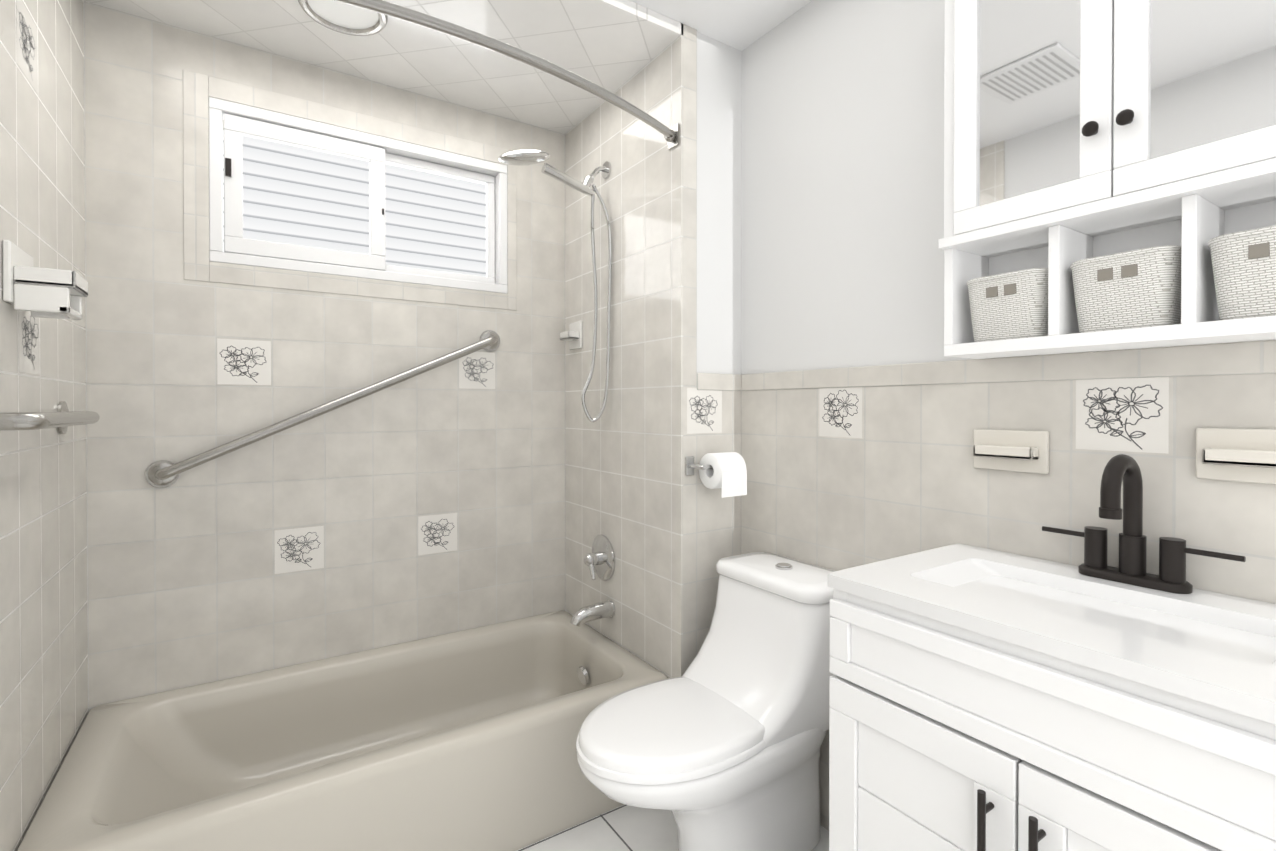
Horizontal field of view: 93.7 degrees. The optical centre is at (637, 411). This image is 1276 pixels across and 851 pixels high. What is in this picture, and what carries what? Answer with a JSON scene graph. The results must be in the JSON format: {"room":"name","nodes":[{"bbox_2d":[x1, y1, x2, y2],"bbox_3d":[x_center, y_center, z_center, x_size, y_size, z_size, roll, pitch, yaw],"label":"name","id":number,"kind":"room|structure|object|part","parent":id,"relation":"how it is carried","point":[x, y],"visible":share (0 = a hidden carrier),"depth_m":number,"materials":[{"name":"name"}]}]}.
{"room":"bathroom","nodes":[
{"label":"bathroom","id":0,"kind":"room"},
{"bbox_2d":[0,0,87,850],"bbox_3d":[-1.474,-0.001,1.367,0.200,2.407,1.198,0,0,-33],"label":"wall","id":1,"kind":"structure","parent":0,"point":[43,614],"depth_m":1.35,"materials":[{"name":"tile"}]},
{"bbox_2d":[17,0,37,92],"bbox_3d":[-1.289,-0.774,1.264,0.001,0.144,0.144,0,0,-33],"label":"decal","id":2,"kind":"object","parent":1,"relation":"attached to","point":[27,53],"visible":1,"depth_m":1.26,"materials":[{"name":"grey tile"}]},
{"bbox_2d":[19,310,39,374],"bbox_3d":[-1.289,-0.152,1.268,0.001,0.144,0.144,0,0,-33],"label":"decal","id":3,"kind":"object","parent":1,"relation":"attached to","point":[29,347],"visible":1,"depth_m":1.26,"materials":[{"name":"grey tile"}]},
{"bbox_2d":[2,240,87,319],"bbox_3d":[-1.195,-0.260,1.214,0.099,0.129,0.150,0,0,-33],"label":"soap dish","id":4,"kind":"object","parent":1,"relation":"attached to","point":[38,292],"visible":1,"depth_m":1.17,"materials":[{"name":"white ceramic"}]},
{"bbox_2d":[0,401,98,433],"bbox_3d":[-1.258,0.017,1.290,0.075,0.082,0.581,0,0,-33],"label":"grab bar","id":5,"kind":"object","parent":1,"relation":"attached to","point":[62,418],"visible":1,"depth_m":1.13,"materials":[{"name":"silver metal"}]},
{"bbox_2d":[335,0,678,149],"bbox_3d":[-0.481,-0.863,1.415,1.520,0.064,0.196,0,0,-33],"label":"rail","id":6,"kind":"object","parent":1,"relation":"attached to","point":[671,135],"visible":1,"depth_m":1.43,"materials":[{"name":"silver metal"}]},
{"bbox_2d":[84,1,564,184],"bbox_3d":[-0.905,-1.097,2.299,2.180,0.227,0.250,0,0,-33],"label":"wall","id":7,"kind":"structure","parent":0,"point":[125,45],"depth_m":1.96,"materials":[{"name":"tile"}]},
{"bbox_2d":[84,68,565,711],"bbox_3d":[-0.905,0.106,2.307,2.180,2.180,0.250,0,0,-33],"label":"wall","id":8,"kind":"structure","parent":0,"point":[187,586],"depth_m":1.98,"materials":[{"name":"tile"}]},
{"bbox_2d":[217,338,270,384],"bbox_3d":[-1.263,-0.157,1.921,0.144,0.144,0.001,0,0,-33],"label":"decal","id":9,"kind":"object","parent":8,"relation":"attached to","point":[243,362],"visible":1,"depth_m":1.92,"materials":[{"name":"grey"}]},
{"bbox_2d":[275,526,323,573],"bbox_3d":[-1.136,0.464,2.008,0.144,0.144,0.001,0,0,-33],"label":"decal","id":10,"kind":"object","parent":8,"relation":"attached to","point":[299,549],"visible":1,"depth_m":2.01,"materials":[{"name":"grey"}]},
{"bbox_2d":[145,330,499,487],"bbox_3d":[-0.994,-0.044,2.058,1.100,0.546,0.065,0,0,-33],"label":"diagonal grab bar","id":11,"kind":"object","parent":8,"relation":"attached to","point":[161,473],"visible":1,"depth_m":1.96,"materials":[{"name":"silver metal"}]},
{"bbox_2d":[183,70,516,309],"bbox_3d":[-0.947,-0.726,2.134,1.076,0.641,0.023,0,0,-33],"label":"window trim","id":12,"kind":"structure","parent":8,"relation":"attached to","point":[198,89],"depth_m":1.99,"materials":[{"name":"beige tile"}]},
{"bbox_2d":[209,97,507,293],"bbox_3d":[-0.951,-0.727,2.164,0.974,0.513,0.079,0,0,-33],"label":"window","id":13,"kind":"structure","parent":8,"relation":"in","point":[228,167],"depth_m":2.07,"materials":[{"name":"white plastic"}]},
{"bbox_2d":[418,513,456,554],"bbox_3d":[-0.754,0.463,2.258,0.144,0.144,0.001,0,0,-33],"label":"decal","id":14,"kind":"object","parent":8,"relation":"attached to","point":[437,533],"visible":1,"depth_m":2.26,"materials":[{"name":"grey"}]},
{"bbox_2d":[459,352,494,388],"bbox_3d":[-0.627,-0.160,2.337,0.144,0.144,0.001,0,0,-33],"label":"decal","id":15,"kind":"object","parent":8,"relation":"attached to","point":[476,370],"visible":1,"depth_m":2.34,"materials":[{"name":"grey tile"}]},
{"bbox_2d":[517,804,828,850],"bbox_3d":[-0.043,1.265,0.998,2.380,0.120,3.498,0,0,-33],"label":"floor","id":16,"kind":"structure","parent":0,"point":[624,827],"depth_m":1.70,"materials":[{"name":"tile"}]},
{"bbox_2d":[17,611,667,850],"bbox_3d":[-0.736,1.024,1.818,1.516,0.350,0.760,0,0,-33],"label":"bathtub","id":17,"kind":"object","parent":16,"relation":"on","point":[464,740],"visible":0.81,"depth_m":1.69,"materials":[{"name":"beige ceramic"}]},
{"bbox_2d":[576,552,834,850],"bbox_3d":[0.192,0.819,1.556,0.756,0.765,0.394,0,0,-33],"label":"toilet","id":18,"kind":"object","parent":16,"relation":"on","point":[717,746],"visible":0.98,"depth_m":1.50,"materials":[{"name":"white ceramic"}]},
{"bbox_3d":[0.081,0.776,1.483,0.490,0.051,0.376,0,0,-33],"label":"seat","id":19,"kind":"part","parent":18,"relation":"part of","materials":[{"name":"white plastic"}]},
{"bbox_3d":[0.414,0.465,1.699,0.224,0.039,0.394,0,0,-33],"label":"lid","id":20,"kind":"part","parent":18,"relation":"part of","materials":[{"name":"white ceramic"}]},
{"bbox_2d":[828,454,1275,850],"bbox_3d":[0.722,0.641,0.973,0.502,1.129,0.680,0,0,-33],"label":"bathroom vanity","id":21,"kind":"object","parent":16,"relation":"on","point":[982,699],"visible":1,"depth_m":0.90,"materials":[{"name":"white paint"}]},
{"bbox_3d":[0.457,0.800,0.998,0.018,0.600,0.326,0,0,-33],"label":"door","id":22,"kind":"part","parent":21,"relation":"part of","materials":[{"name":"white paint"}]},
{"bbox_3d":[0.526,0.631,0.845,0.034,0.160,0.079,0,0,-33],"label":"handle","id":23,"kind":"part","parent":21,"relation":"part of","materials":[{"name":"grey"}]},
{"bbox_3d":[0.547,0.425,0.857,0.018,0.138,0.656,0,0,-33],"label":"drawer","id":24,"kind":"part","parent":21,"relation":"part of","materials":[{"name":"white paint"}]},
{"bbox_3d":[0.638,0.802,0.722,0.018,0.600,0.326,0,0,-33],"label":"door","id":25,"kind":"part","parent":21,"relation":"part of","materials":[{"name":"white paint"}]},
{"bbox_2d":[1042,454,1245,593],"bbox_3d":[0.859,0.192,1.060,0.142,0.234,0.292,0,0,-33],"label":"faucet","id":26,"kind":"object","parent":21,"relation":"on","point":[1131,577],"depth_m":1.07,"materials":[{"name":"black metal"}]},
{"bbox_2d":[697,32,741,373],"bbox_3d":[0.023,-0.007,2.284,0.252,2.407,0.802,0,0,-33],"label":"wall","id":27,"kind":"structure","parent":0,"point":[719,95],"depth_m":1.96,"materials":[{"name":"white paint"}]},
{"bbox_2d":[565,35,682,678],"bbox_3d":[-0.084,0.012,2.209,0.008,2.370,0.810,0,0,-33],"label":"wall tiles","id":28,"kind":"structure","parent":27,"relation":"attached to","point":[624,473],"depth_m":2.10,"materials":[{"name":"beige tile"}]},
{"bbox_2d":[499,149,611,421],"bbox_3d":[-0.289,-0.446,2.124,0.425,0.974,0.100,0,0,-33],"label":"shower","id":29,"kind":"object","parent":28,"relation":"attached to","point":[522,157],"visible":1,"depth_m":2.20,"materials":[{"name":"silver metal"}]},
{"bbox_2d":[560,321,582,349],"bbox_3d":[-0.275,-0.310,2.436,0.059,0.110,0.100,0,0,-33],"label":"soap dish","id":30,"kind":"object","parent":28,"relation":"attached to","point":[573,335],"visible":0.98,"depth_m":2.42,"materials":[{"name":"white ceramic"}]},
{"bbox_2d":[571,600,614,626],"bbox_3d":[-0.170,0.740,2.186,0.167,0.072,0.062,0,0,-33],"label":"tub spout","id":31,"kind":"object","parent":28,"relation":"attached to","point":[592,612],"visible":1,"depth_m":2.17,"materials":[{"name":"silver metal"}]},
{"bbox_2d":[584,535,614,580],"bbox_3d":[-0.165,0.557,2.254,0.082,0.172,0.172,0,0,-33],"label":"shower valve","id":32,"kind":"object","parent":28,"relation":"attached to","point":[599,560],"visible":1,"depth_m":2.24,"materials":[{"name":"silver metal"}]},
{"bbox_2d":[683,24,696,673],"bbox_3d":[0.162,-0.004,1.891,0.054,2.406,0.008,0,0,-33],"label":"wall tile","id":33,"kind":"structure","parent":27,"relation":"attached to","point":[689,330],"depth_m":1.89,"materials":[{"name":"beige tile"}]},
{"bbox_2d":[697,391,740,653],"bbox_3d":[0.264,0.565,1.962,0.191,1.266,0.008,0,0,-33],"label":"wall tile","id":34,"kind":"structure","parent":27,"relation":"attached to","point":[718,527],"depth_m":1.95,"materials":[{"name":"beige tile"}]},
{"bbox_2d":[687,388,721,433],"bbox_3d":[0.214,-0.002,1.920,0.144,0.144,0.001,0,0,-33],"label":"decal","id":35,"kind":"object","parent":34,"relation":"attached to","point":[704,411],"visible":1,"depth_m":1.92,"materials":[{"name":"grey"}]},
{"bbox_2d":[686,452,746,497],"bbox_3d":[0.250,0.194,1.868,0.160,0.130,0.127,0,0,-33],"label":"toilet paper holder","id":36,"kind":"object","parent":34,"relation":"attached to","point":[726,472],"visible":1,"depth_m":1.83,"materials":[{"name":"white paper"}]},
{"bbox_2d":[697,373,741,390],"bbox_3d":[0.265,-0.095,1.955,0.191,0.055,0.012,0,0,-33],"label":"cap","id":37,"kind":"object","parent":27,"relation":"attached to","point":[719,382],"visible":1,"depth_m":1.95,"materials":[{"name":"beige tile"}]},
{"bbox_2d":[630,0,811,50],"bbox_3d":[-0.043,-1.262,0.980,2.380,0.120,3.498,0,0,-33],"label":"ceiling","id":38,"kind":"structure","parent":0,"point":[741,25],"depth_m":1.82,"materials":[{"name":"white paint"}]},
{"bbox_2d":[83,0,682,133],"bbox_3d":[-0.720,-1.188,1.785,1.528,0.036,0.811,0,0,-33],"label":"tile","id":39,"kind":"structure","parent":38,"relation":"attached to","point":[612,46],"depth_m":1.91,"materials":[{"name":"white tile"}]},
{"bbox_2d":[298,0,387,35],"bbox_3d":[-0.852,-1.166,1.731,0.235,0.026,0.235,0,0,-33],"label":"ceiling light","id":40,"kind":"object","parent":39,"relation":"attached to","point":[341,17],"visible":0.83,"depth_m":1.76,"materials":[{"name":"white glass"}]},
{"bbox_2d":[741,0,970,374],"bbox_3d":[0.785,-0.002,1.531,0.200,2.407,3.398,0,0,-33],"label":"wall","id":41,"kind":"structure","parent":0,"point":[842,190],"depth_m":1.67,"materials":[{"name":"white paint"}]},
{"bbox_2d":[741,374,1275,830],"bbox_3d":[0.920,0.571,1.139,0.008,1.266,2.086,0,0,-33],"label":"wall tile","id":42,"kind":"structure","parent":41,"relation":"attached to","point":[902,476],"depth_m":1.36,"materials":[{"name":"beige tile"}]},
{"bbox_2d":[819,387,861,437],"bbox_3d":[0.564,0.000,1.671,0.001,0.144,0.144,0,0,-33],"label":"decal","id":43,"kind":"object","parent":42,"relation":"attached to","point":[840,412],"visible":1,"depth_m":1.67,"materials":[{"name":"grey tile"}]},
{"bbox_2d":[973,429,1048,473],"bbox_3d":[0.792,0.085,1.286,0.041,0.088,0.150,0,0,-33],"label":"soap dish","id":44,"kind":"object","parent":42,"relation":"attached to","point":[1017,450],"visible":0.98,"depth_m":1.28,"materials":[{"name":"white ceramic"}]},
{"bbox_2d":[1076,377,1168,453],"bbox_3d":[0.915,0.004,1.136,0.001,0.144,0.144,0,0,-33],"label":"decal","id":45,"kind":"object","parent":42,"relation":"attached to","point":[1128,414],"visible":1,"depth_m":1.13,"materials":[{"name":"grey"}]},
{"bbox_2d":[1196,428,1275,483],"bbox_3d":[0.999,0.073,0.969,0.041,0.088,0.150,0,0,-33],"label":"soap dish","id":46,"kind":"object","parent":42,"relation":"attached to","point":[1237,455],"visible":1,"depth_m":0.99,"materials":[{"name":"white ceramic"}]},
{"bbox_2d":[741,340,1275,390],"bbox_3d":[0.920,-0.089,1.131,0.012,0.055,2.082,0,0,-33],"label":"cap","id":47,"kind":"object","parent":41,"relation":"attached to","point":[1245,358],"visible":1,"depth_m":1.23,"materials":[{"name":"beige tile"}]},
{"bbox_2d":[939,0,1275,358],"bbox_3d":[0.860,-0.528,1.048,0.203,0.825,0.649,0,0,-33],"label":"upper cabinet","id":48,"kind":"object","parent":41,"relation":"attached to","point":[1109,175],"visible":1,"depth_m":1.03,"materials":[{"name":"white paint"}]},
{"bbox_2d":[966,268,1047,341],"bbox_3d":[0.772,-0.206,1.217,0.141,0.131,0.160,0,0,-33],"label":"basket","id":49,"kind":"object","parent":48,"relation":"on","point":[1010,306],"depth_m":1.17,"materials":[{"name":"grey wicker"}]},
{"bbox_2d":[978,0,1079,205],"bbox_3d":[0.734,-0.627,1.127,0.008,0.442,0.181,0,0,-33],"label":"mirror","id":50,"kind":"object","parent":48,"relation":"attached to","point":[1029,50],"depth_m":1.12,"materials":[{"name":"white mirror"}]},
{"bbox_3d":[0.731,-0.627,1.125,0.018,0.530,0.269,0,0,-33],"label":"door","id":51,"kind":"part","parent":48,"relation":"part of","materials":[{"name":"white paint"}]},
{"bbox_3d":[0.787,-0.480,1.000,0.029,0.025,0.072,0,0,-33],"label":"knob","id":52,"kind":"part","parent":48,"relation":"part of","materials":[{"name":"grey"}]},
{"bbox_2d":[1070,245,1180,332],"bbox_3d":[0.875,-0.205,1.060,0.141,0.131,0.160,0,0,-33],"label":"basket","id":53,"kind":"object","parent":48,"relation":"on","point":[1134,291],"depth_m":1.01,"materials":[{"name":"grey wicker"}]},
{"bbox_3d":[0.880,-0.625,0.898,0.018,0.530,0.269,0,0,-33],"label":"door","id":54,"kind":"part","parent":48,"relation":"part of","materials":[{"name":"white paint"}]},
{"bbox_2d":[1149,0,1275,158],"bbox_3d":[0.883,-0.625,0.899,0.008,0.442,0.181,0,0,-33],"label":"mirror","id":55,"kind":"object","parent":48,"relation":"attached to","point":[1212,63],"depth_m":0.91,"materials":[{"name":"white mirror"}]},
{"bbox_2d":[1207,225,1275,319],"bbox_3d":[0.978,-0.204,0.902,0.141,0.131,0.160,0,0,-33],"label":"basket","id":56,"kind":"object","parent":48,"relation":"on","point":[1241,266],"depth_m":0.90,"materials":[{"name":"grey wicker"}]},
{"label":"outside","id":57,"kind":"structure","parent":0,"visible":0},
{"bbox_2d":[223,130,485,276],"bbox_3d":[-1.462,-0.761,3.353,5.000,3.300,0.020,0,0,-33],"label":"blinds","id":58,"kind":"object","parent":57,"point":[293,195],"depth_m":3.28,"materials":[{"name":"white plastic"}]}
]}

